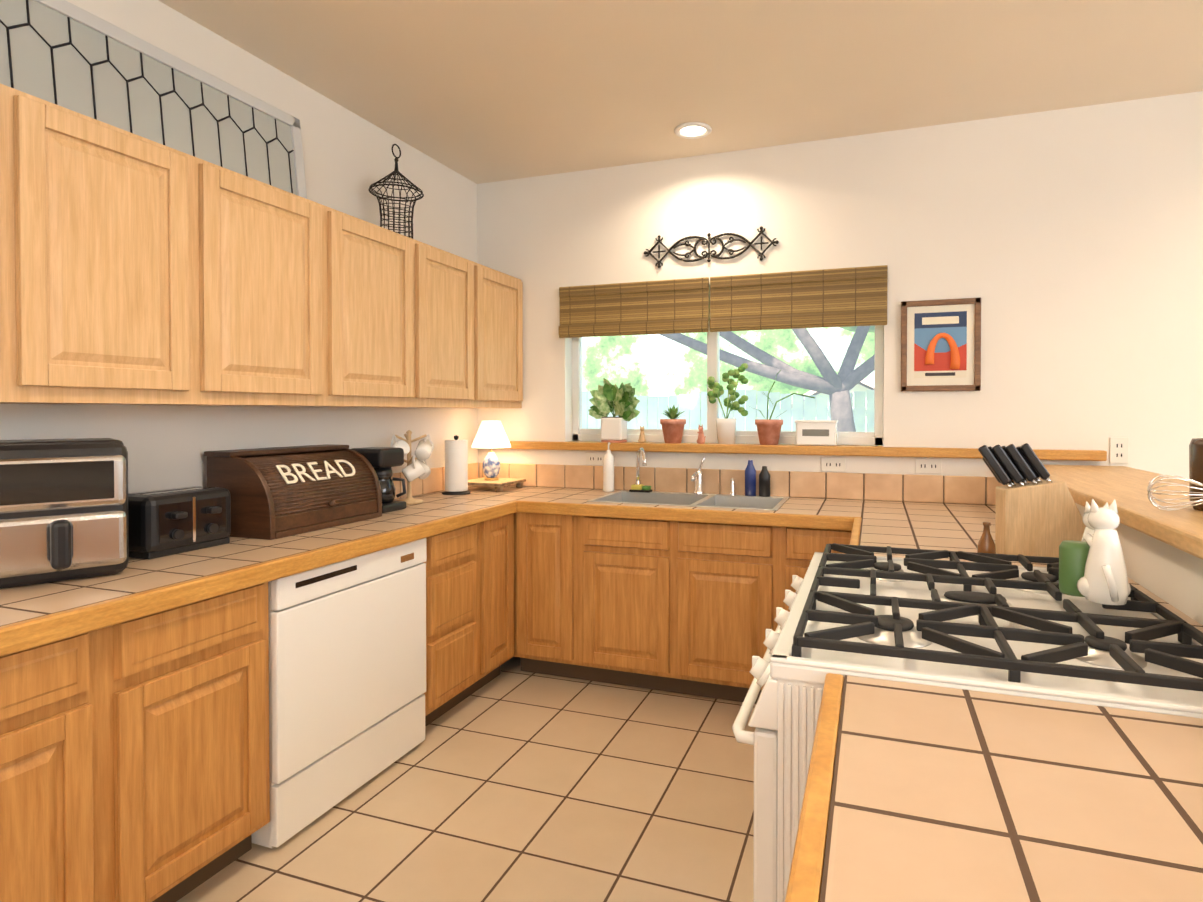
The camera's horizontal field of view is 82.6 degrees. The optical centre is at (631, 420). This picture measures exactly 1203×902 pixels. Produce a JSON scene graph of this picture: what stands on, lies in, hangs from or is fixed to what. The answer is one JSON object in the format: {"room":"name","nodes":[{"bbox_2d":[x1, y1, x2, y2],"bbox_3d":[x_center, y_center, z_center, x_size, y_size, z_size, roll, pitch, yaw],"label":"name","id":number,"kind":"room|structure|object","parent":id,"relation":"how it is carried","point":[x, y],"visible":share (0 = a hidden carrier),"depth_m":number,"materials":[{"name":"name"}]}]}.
{"room":"kitchen","nodes":[
{"label":"kitchen","id":0,"kind":"room"},
{"bbox_2d":[0,0,477,492],"bbox_3d":[-2.214,-0.043,1.030,0.200,2.780,7.350,0,1,19],"label":"wall","id":1,"kind":"structure","parent":0,"point":[348,157],"depth_m":2.92,"materials":[{"name":"paint"}]},
{"bbox_2d":[0,83,23,403],"bbox_3d":[-1.764,-0.434,1.490,0.330,0.780,0.511,0,1,19],"label":"upper cabinet","id":2,"kind":"object","parent":1,"relation":"attached to","point":[11,365],"depth_m":1.70,"materials":[{"name":"brown wood"}]},
{"bbox_2d":[0,0,306,198],"bbox_3d":[-1.684,-1.050,2.059,0.068,0.425,1.765,0,1,19],"label":"glass panel","id":3,"kind":"object","parent":2,"relation":"on","point":[68,55],"visible":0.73,"depth_m":2.26,"materials":[{"name":"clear glass"}]},
{"bbox_2d":[20,91,203,405],"bbox_3d":[-1.597,-0.440,1.963,0.330,0.780,0.492,0,1,19],"label":"upper cabinet","id":4,"kind":"object","parent":1,"relation":"attached to","point":[135,269],"depth_m":1.89,"materials":[{"name":"brown wood"}]},
{"bbox_2d":[204,160,331,406],"bbox_3d":[-1.425,-0.446,2.450,0.330,0.780,0.541,0,1,19],"label":"upper cabinet","id":5,"kind":"object","parent":1,"relation":"attached to","point":[268,248],"depth_m":2.38,"materials":[{"name":"brown wood"}]},
{"bbox_2d":[332,209,419,407],"bbox_3d":[-1.243,-0.452,2.964,0.330,0.780,0.551,0,1,19],"label":"upper cabinet","id":6,"kind":"object","parent":1,"relation":"attached to","point":[376,269],"depth_m":2.90,"materials":[{"name":"brown wood"}]},
{"bbox_2d":[369,144,423,238],"bbox_3d":[-1.125,-1.084,3.274,0.252,0.478,0.252,0,1,19],"label":"wire cage","id":7,"kind":"object","parent":6,"relation":"on","point":[394,174],"visible":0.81,"depth_m":3.25,"materials":[{"name":"grey metal"}]},
{"bbox_2d":[391,462,482,499],"bbox_3d":[-1.145,0.335,3.712,0.030,0.138,1.110,0,1,19],"label":"backsplash","id":8,"kind":"structure","parent":1,"relation":"attached to","point":[435,482],"depth_m":3.80,"materials":[{"name":"brown tile"}]},
{"bbox_2d":[420,242,487,407],"bbox_3d":[-1.055,-0.459,3.497,0.330,0.780,0.579,0,1,19],"label":"upper cabinet","id":9,"kind":"object","parent":1,"relation":"attached to","point":[453,288],"depth_m":3.45,"materials":[{"name":"brown wood"}]},
{"bbox_2d":[488,267,522,407],"bbox_3d":[-0.907,-0.464,3.917,0.330,0.780,0.619,0,1,19],"label":"upper cabinet","id":10,"kind":"object","parent":1,"relation":"attached to","point":[505,292],"depth_m":3.94,"materials":[{"name":"brown wood"}]},
{"bbox_2d":[177,657,755,901],"bbox_3d":[0.803,1.410,-0.018,6.600,0.100,7.350,0,1,19],"label":"floor","id":11,"kind":"structure","parent":0,"point":[512,782],"depth_m":2.31,"materials":[{"name":"tile"}]},
{"bbox_2d":[0,625,119,901],"bbox_3d":[-1.619,0.907,1.503,0.604,0.868,0.495,0,1,19],"label":"base cabinet","id":12,"kind":"object","parent":11,"relation":"on","point":[60,745],"depth_m":1.55,"materials":[{"name":"brown wood"}]},
{"bbox_2d":[0,486,515,656],"bbox_3d":[-1.419,0.451,2.027,0.633,0.058,4.547,0,1,19],"label":"countertop","id":13,"kind":"structure","parent":12,"relation":"on","point":[31,616],"depth_m":1.98,"materials":[{"name":"tile"}]},
{"bbox_2d":[0,438,128,588],"bbox_3d":[-1.563,0.239,1.862,0.300,0.372,0.344,-1,1,-43],"label":"toaster oven","id":14,"kind":"object","parent":13,"relation":"on","point":[64,515],"visible":1,"depth_m":1.79,"materials":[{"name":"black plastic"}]},
{"bbox_2d":[128,486,230,558],"bbox_3d":[-1.484,0.324,2.236,0.205,0.194,0.300,0,1,19],"label":"toaster","id":15,"kind":"object","parent":13,"relation":"on","point":[165,522],"visible":0.96,"depth_m":2.16,"materials":[{"name":"black plastic"}]},
{"bbox_2d":[204,444,381,539],"bbox_3d":[-1.312,0.262,2.725,0.322,0.306,0.596,0,1,19],"label":"bread box","id":16,"kind":"object","parent":13,"relation":"on","point":[278,492],"visible":1,"depth_m":2.57,"materials":[{"name":"brown wood"}]},
{"bbox_2d":[352,447,406,512],"bbox_3d":[-1.161,0.267,3.139,0.212,0.285,0.170,0,1,19],"label":"coffee maker","id":17,"kind":"object","parent":13,"relation":"on","point":[382,460],"visible":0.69,"depth_m":3.10,"materials":[{"name":"black plastic"}]},
{"bbox_2d":[390,430,433,504],"bbox_3d":[-1.086,0.225,3.383,0.196,0.362,0.234,0,1,19],"label":"mug tree","id":18,"kind":"object","parent":13,"relation":"on","point":[416,467],"visible":0.85,"depth_m":3.35,"materials":[{"name":"brown wood"}]},
{"bbox_2d":[442,435,470,494],"bbox_3d":[-0.970,0.240,3.787,0.156,0.322,0.156,0,1,19],"label":"paper towel","id":19,"kind":"object","parent":13,"relation":"on","point":[456,466],"visible":1,"depth_m":3.73,"materials":[{"name":"white paper"}]},
{"bbox_2d":[468,477,525,491],"bbox_3d":[-0.820,0.372,4.019,0.292,0.052,0.297,0,1,19],"label":"tray","id":20,"kind":"object","parent":13,"relation":"on","point":[500,483],"visible":0.85,"depth_m":3.93,"materials":[{"name":"brown wood"}]},
{"bbox_2d":[471,421,510,479],"bbox_3d":[-0.824,0.173,4.021,0.228,0.345,0.232,0,1,19],"label":"table lamp","id":21,"kind":"object","parent":20,"relation":"on","point":[491,434],"visible":1,"depth_m":3.97,"materials":[{"name":"white fabric"}]},
{"bbox_2d":[116,582,269,901],"bbox_3d":[-1.456,0.901,1.965,0.604,0.868,0.485,0,1,19],"label":"base cabinet","id":22,"kind":"object","parent":11,"relation":"on","point":[134,760],"depth_m":1.84,"materials":[{"name":"brown wood"}]},
{"bbox_2d":[252,538,426,847],"bbox_3d":[-1.233,0.889,2.544,0.588,0.854,0.742,0,1,19],"label":"dishwasher","id":23,"kind":"object","parent":11,"relation":"on","point":[347,664],"visible":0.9,"depth_m":2.35,"materials":[{"name":"white metal"}]},
{"bbox_2d":[423,523,483,726],"bbox_3d":[-1.055,0.887,3.099,0.604,0.868,0.410,0,1,19],"label":"base cabinet","id":24,"kind":"object","parent":11,"relation":"on","point":[455,561],"depth_m":3.00,"materials":[{"name":"brown wood"}]},
{"bbox_2d":[480,512,519,684],"bbox_3d":[-0.899,0.883,3.443,0.669,0.868,0.343,0,1,19],"label":"base cabinet","id":25,"kind":"object","parent":11,"relation":"on","point":[500,536],"depth_m":3.38,"materials":[{"name":"brown wood"}]},
{"bbox_2d":[520,513,627,680],"bbox_3d":[-0.345,0.880,3.691,0.387,0.868,0.670,0,1,19],"label":"base cabinet","id":26,"kind":"object","parent":11,"relation":"on","point":[574,569],"depth_m":3.40,"materials":[{"name":"brown wood"}]},
{"bbox_2d":[768,526,851,630],"bbox_3d":[0.965,0.886,3.228,0.503,0.868,0.670,0,1,19],"label":"base cabinet","id":27,"kind":"object","parent":11,"relation":"on","point":[791,551],"depth_m":3.04,"materials":[{"name":"brown wood"}]},
{"bbox_2d":[516,448,995,529],"bbox_3d":[0.614,0.374,3.372,2.250,0.444,0.654,0,1,19],"label":"countertop","id":28,"kind":"structure","parent":27,"relation":"on","point":[640,502],"depth_m":3.33,"materials":[{"name":"tile"}]},
{"bbox_2d":[603,442,613,491],"bbox_3d":[-0.131,0.260,3.880,0.064,0.281,0.070,0,1,19],"label":"soap dispenser","id":29,"kind":"object","parent":28,"relation":"on","point":[608,471],"visible":1,"depth_m":3.86,"materials":[{"name":"white plastic"}]},
{"bbox_2d":[636,448,734,495],"bbox_3d":[0.265,0.273,3.704,0.576,0.251,0.174,0,1,19],"label":"faucet","id":30,"kind":"object","parent":28,"relation":"on","point":[641,490],"depth_m":3.73,"materials":[{"name":"silver metal"}]},
{"bbox_2d":[587,490,789,510],"bbox_3d":[0.304,0.497,3.525,0.944,0.193,0.512,0,1,19],"label":"sink basin","id":31,"kind":"object","parent":28,"relation":"in","point":[697,499],"depth_m":3.65,"materials":[{"name":"silver metal"}]},
{"bbox_2d":[785,512,1202,901],"bbox_3d":[0.751,0.461,1.260,0.735,0.058,4.547,0,1,19],"label":"countertop","id":32,"kind":"structure","parent":27,"relation":"on","point":[918,792],"depth_m":0.80,"materials":[{"name":"tile"}]},
{"bbox_2d":[977,522,995,553],"bbox_3d":[1.074,0.364,2.069,0.052,0.117,0.051,0,1,19],"label":"oil cruet","id":33,"kind":"object","parent":32,"relation":"on","point":[986,543],"visible":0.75,"depth_m":2.06,"materials":[{"name":"orange glass"}]},
{"bbox_2d":[978,443,1085,557],"bbox_3d":[1.252,0.245,2.120,0.344,0.354,0.095,0,1,11],"label":"knife block","id":34,"kind":"object","parent":32,"relation":"on","point":[1036,515],"visible":0.94,"depth_m":2.08,"materials":[{"name":"brown wood"}]},
{"bbox_2d":[732,543,1202,901],"bbox_3d":[0.734,0.854,1.575,0.873,0.948,0.984,0,1,19],"label":"range","id":35,"kind":"object","parent":11,"relation":"on","point":[992,623],"visible":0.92,"depth_m":1.24,"materials":[{"name":"white metal"}]},
{"bbox_2d":[1059,499,1130,604],"bbox_3d":[1.006,0.273,1.493,0.126,0.214,0.215,0,1,19],"label":"figurines","id":36,"kind":"object","parent":35,"relation":"on","point":[1092,566],"visible":1,"depth_m":1.44,"materials":[{"name":"white ceramic"}]},
{"bbox_2d":[1075,503,1202,624],"bbox_3d":[1.157,0.812,1.122,0.118,1.068,4.548,0,1,19],"label":"wall","id":37,"kind":"structure","parent":11,"relation":"on","point":[1170,575],"depth_m":1.64,"materials":[{"name":"paint"}]},
{"bbox_2d":[1026,464,1202,559],"bbox_3d":[1.276,0.254,1.072,0.485,0.044,4.546,0,1,19],"label":"counter ledge","id":38,"kind":"object","parent":37,"relation":"on","point":[1125,487],"visible":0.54,"depth_m":1.98,"materials":[{"name":"brown wood"}]},
{"bbox_2d":[1147,474,1202,510],"bbox_3d":[1.377,0.172,1.544,0.354,0.095,0.086,0,1,19],"label":"whisk","id":39,"kind":"object","parent":38,"relation":"on","point":[1149,494],"visible":1,"depth_m":1.58,"materials":[{"name":"silver metal"}]},
{"bbox_2d":[1189,438,1202,510],"bbox_3d":[1.478,0.134,1.696,0.152,0.178,0.152,0,1,19],"label":"utensil crock","id":40,"kind":"object","parent":38,"relation":"on","point":[1196,459],"visible":0.88,"depth_m":1.70,"materials":[{"name":"brown"}]},
{"bbox_2d":[158,0,1202,183],"bbox_3d":[0.803,-1.470,-0.054,6.600,0.100,7.350,0,1,19],"label":"ceiling","id":41,"kind":"structure","parent":0,"point":[480,91],"depth_m":2.80,"materials":[{"name":"paint"}]},
{"bbox_2d":[674,122,711,138],"bbox_3d":[0.308,-1.457,3.436,0.190,0.012,0.190,0,1,19],"label":"recessed light","id":42,"kind":"object","parent":41,"relation":"in","point":[692,130],"visible":1,"depth_m":3.43,"materials":[{"name":"white plastic"}]},
{"bbox_2d":[477,91,1202,478],"bbox_3d":[1.995,-0.072,3.335,6.200,2.780,0.200,0,1,19],"label":"wall","id":43,"kind":"structure","parent":0,"point":[1065,245],"depth_m":3.35,"materials":[{"name":"paint"}]},
{"bbox_2d":[586,452,605,464],"bbox_3d":[-0.209,0.222,4.006,0.124,0.074,0.007,0,1,19],"label":"electrical outlet","id":44,"kind":"object","parent":43,"relation":"attached to","point":[593,458],"visible":0.88,"depth_m":4.01,"materials":[{"name":"white plastic"}]},
{"bbox_2d":[644,226,778,267],"bbox_3d":[0.425,-0.952,3.760,0.757,0.185,0.020,0,1,19],"label":"art","id":45,"kind":"object","parent":43,"relation":"attached to","point":[708,242],"visible":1,"depth_m":3.75,"materials":[{"name":"grey metal"}]},
{"bbox_2d":[572,287,883,445],"bbox_3d":[0.484,-0.317,3.889,1.780,0.884,0.065,0,1,19],"label":"window","id":46,"kind":"structure","parent":43,"relation":"in","point":[579,433],"depth_m":3.87,"materials":[{"name":"white plastic"}]},
{"bbox_2d":[559,277,708,337],"bbox_3d":[-0.004,-0.639,3.899,0.900,0.300,0.030,0,1,19],"label":"window blind","id":47,"kind":"object","parent":46,"relation":"attached to","point":[655,307],"visible":0.94,"depth_m":3.89,"materials":[{"name":"brown wicker"}]},
{"bbox_2d":[710,265,887,331],"bbox_3d":[0.859,-0.635,3.595,0.910,0.300,0.030,0,1,19],"label":"window blind","id":48,"kind":"object","parent":46,"relation":"attached to","point":[846,297],"visible":0.96,"depth_m":3.58,"materials":[{"name":"brown wicker"}]},
{"bbox_2d":[483,463,1016,504],"bbox_3d":[0.445,0.334,3.770,2.990,0.138,0.022,0,1,19],"label":"backsplash","id":49,"kind":"structure","parent":43,"relation":"attached to","point":[977,490],"depth_m":3.62,"materials":[{"name":"brown tile"}]},
{"bbox_2d":[485,441,1106,460],"bbox_3d":[0.618,0.152,3.741,3.335,0.047,0.154,0,1,19],"label":"sill","id":50,"kind":"structure","parent":43,"relation":"attached to","point":[882,451],"depth_m":3.58,"materials":[{"name":"brown wood"}]},
{"bbox_2d":[588,378,639,442],"bbox_3d":[-0.097,-0.063,3.981,0.311,0.375,0.148,0,1,19],"label":"potted plant","id":51,"kind":"object","parent":50,"relation":"on","point":[622,401],"visible":1,"depth_m":3.95,"materials":[{"name":"plant"}]},
{"bbox_2d":[660,405,685,442],"bbox_3d":[0.236,0.016,3.870,0.161,0.218,0.146,0,1,19],"label":"succulent plant","id":52,"kind":"object","parent":50,"relation":"on","point":[673,427],"visible":0.98,"depth_m":3.83,"materials":[{"name":"green plant"}]},
{"bbox_2d":[707,363,747,443],"bbox_3d":[0.529,-0.095,3.766,0.228,0.443,0.112,0,1,19],"label":"potted plant","id":53,"kind":"object","parent":50,"relation":"on","point":[726,427],"visible":1,"depth_m":3.74,"materials":[{"name":"green plant"}]},
{"bbox_2d":[751,370,821,444],"bbox_3d":[0.829,-0.077,3.660,0.432,0.410,0.150,0,1,19],"label":"potted plant","id":54,"kind":"object","parent":50,"relation":"on","point":[769,430],"visible":0.98,"depth_m":3.65,"materials":[{"name":"orange ceramic"}]},
{"bbox_2d":[795,420,837,445],"bbox_3d":[0.975,0.063,3.610,0.215,0.132,0.110,0,1,19],"label":"planter","id":55,"kind":"object","parent":50,"relation":"on","point":[816,432],"visible":1,"depth_m":3.56,"materials":[{"name":"white ceramic"}]},
{"bbox_2d":[821,457,845,471],"bbox_3d":[1.050,0.227,3.562,0.124,0.074,0.007,0,1,19],"label":"electrical outlet","id":56,"kind":"object","parent":43,"relation":"attached to","point":[830,464],"visible":1,"depth_m":3.56,"materials":[{"name":"white plastic"}]},
{"bbox_2d":[915,458,941,473],"bbox_3d":[1.479,0.225,3.410,0.124,0.074,0.007,0,1,19],"label":"electrical outlet","id":57,"kind":"object","parent":43,"relation":"attached to","point":[930,466],"visible":1,"depth_m":3.41,"materials":[{"name":"white plastic"}]},
{"bbox_2d":[901,298,980,390],"bbox_3d":[1.522,-0.372,3.374,0.360,0.450,0.048,0,1,19],"label":"picture frame","id":58,"kind":"object","parent":43,"relation":"attached to","point":[941,345],"visible":1,"depth_m":3.37,"materials":[{"name":"brown wood"}]},
{"bbox_2d":[1110,437,1128,463],"bbox_3d":[2.238,0.136,3.141,0.074,0.120,0.007,0,1,19],"label":"electrical outlet","id":59,"kind":"object","parent":43,"relation":"attached to","point":[1119,450],"visible":1,"depth_m":3.14,"materials":[{"name":"white plastic"}]},
{"label":"outside","id":60,"kind":"structure","parent":0,"visible":0},
{"bbox_2d":[582,327,874,430],"bbox_3d":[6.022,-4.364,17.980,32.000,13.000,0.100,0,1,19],"label":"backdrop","id":61,"kind":"structure","parent":60,"point":[653,365],"depth_m":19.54,"materials":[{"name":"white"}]},
{"bbox_3d":[3.500,1.434,10.915,32.000,0.180,15.040,0,1,19],"label":"ground","id":62,"kind":"structure","parent":60,"visible":0},
{"bbox_2d":[582,390,876,445],"bbox_3d":[2.214,0.481,8.764,15.000,1.780,0.070,0,1,19],"label":"fence","id":63,"kind":"object","parent":62,"relation":"on","point":[693,406],"depth_m":8.96,"materials":[{"name":"paint"}]},
{"bbox_2d":[660,326,874,431],"bbox_3d":[1.574,-2.274,6.664,9.542,7.401,5.159,0,1,19],"label":"tree","id":64,"kind":"object","parent":62,"relation":"on","point":[839,386],"depth_m":7.01,"materials":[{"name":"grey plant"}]},
{"bbox_2d":[803,379,873,419],"bbox_3d":[5.184,0.087,16.264,2.700,2.380,2.800,0,1,19],"label":"house","id":65,"kind":"structure","parent":62,"relation":"on","point":[864,385],"depth_m":15.18,"materials":[{"name":"white"}]}
]}

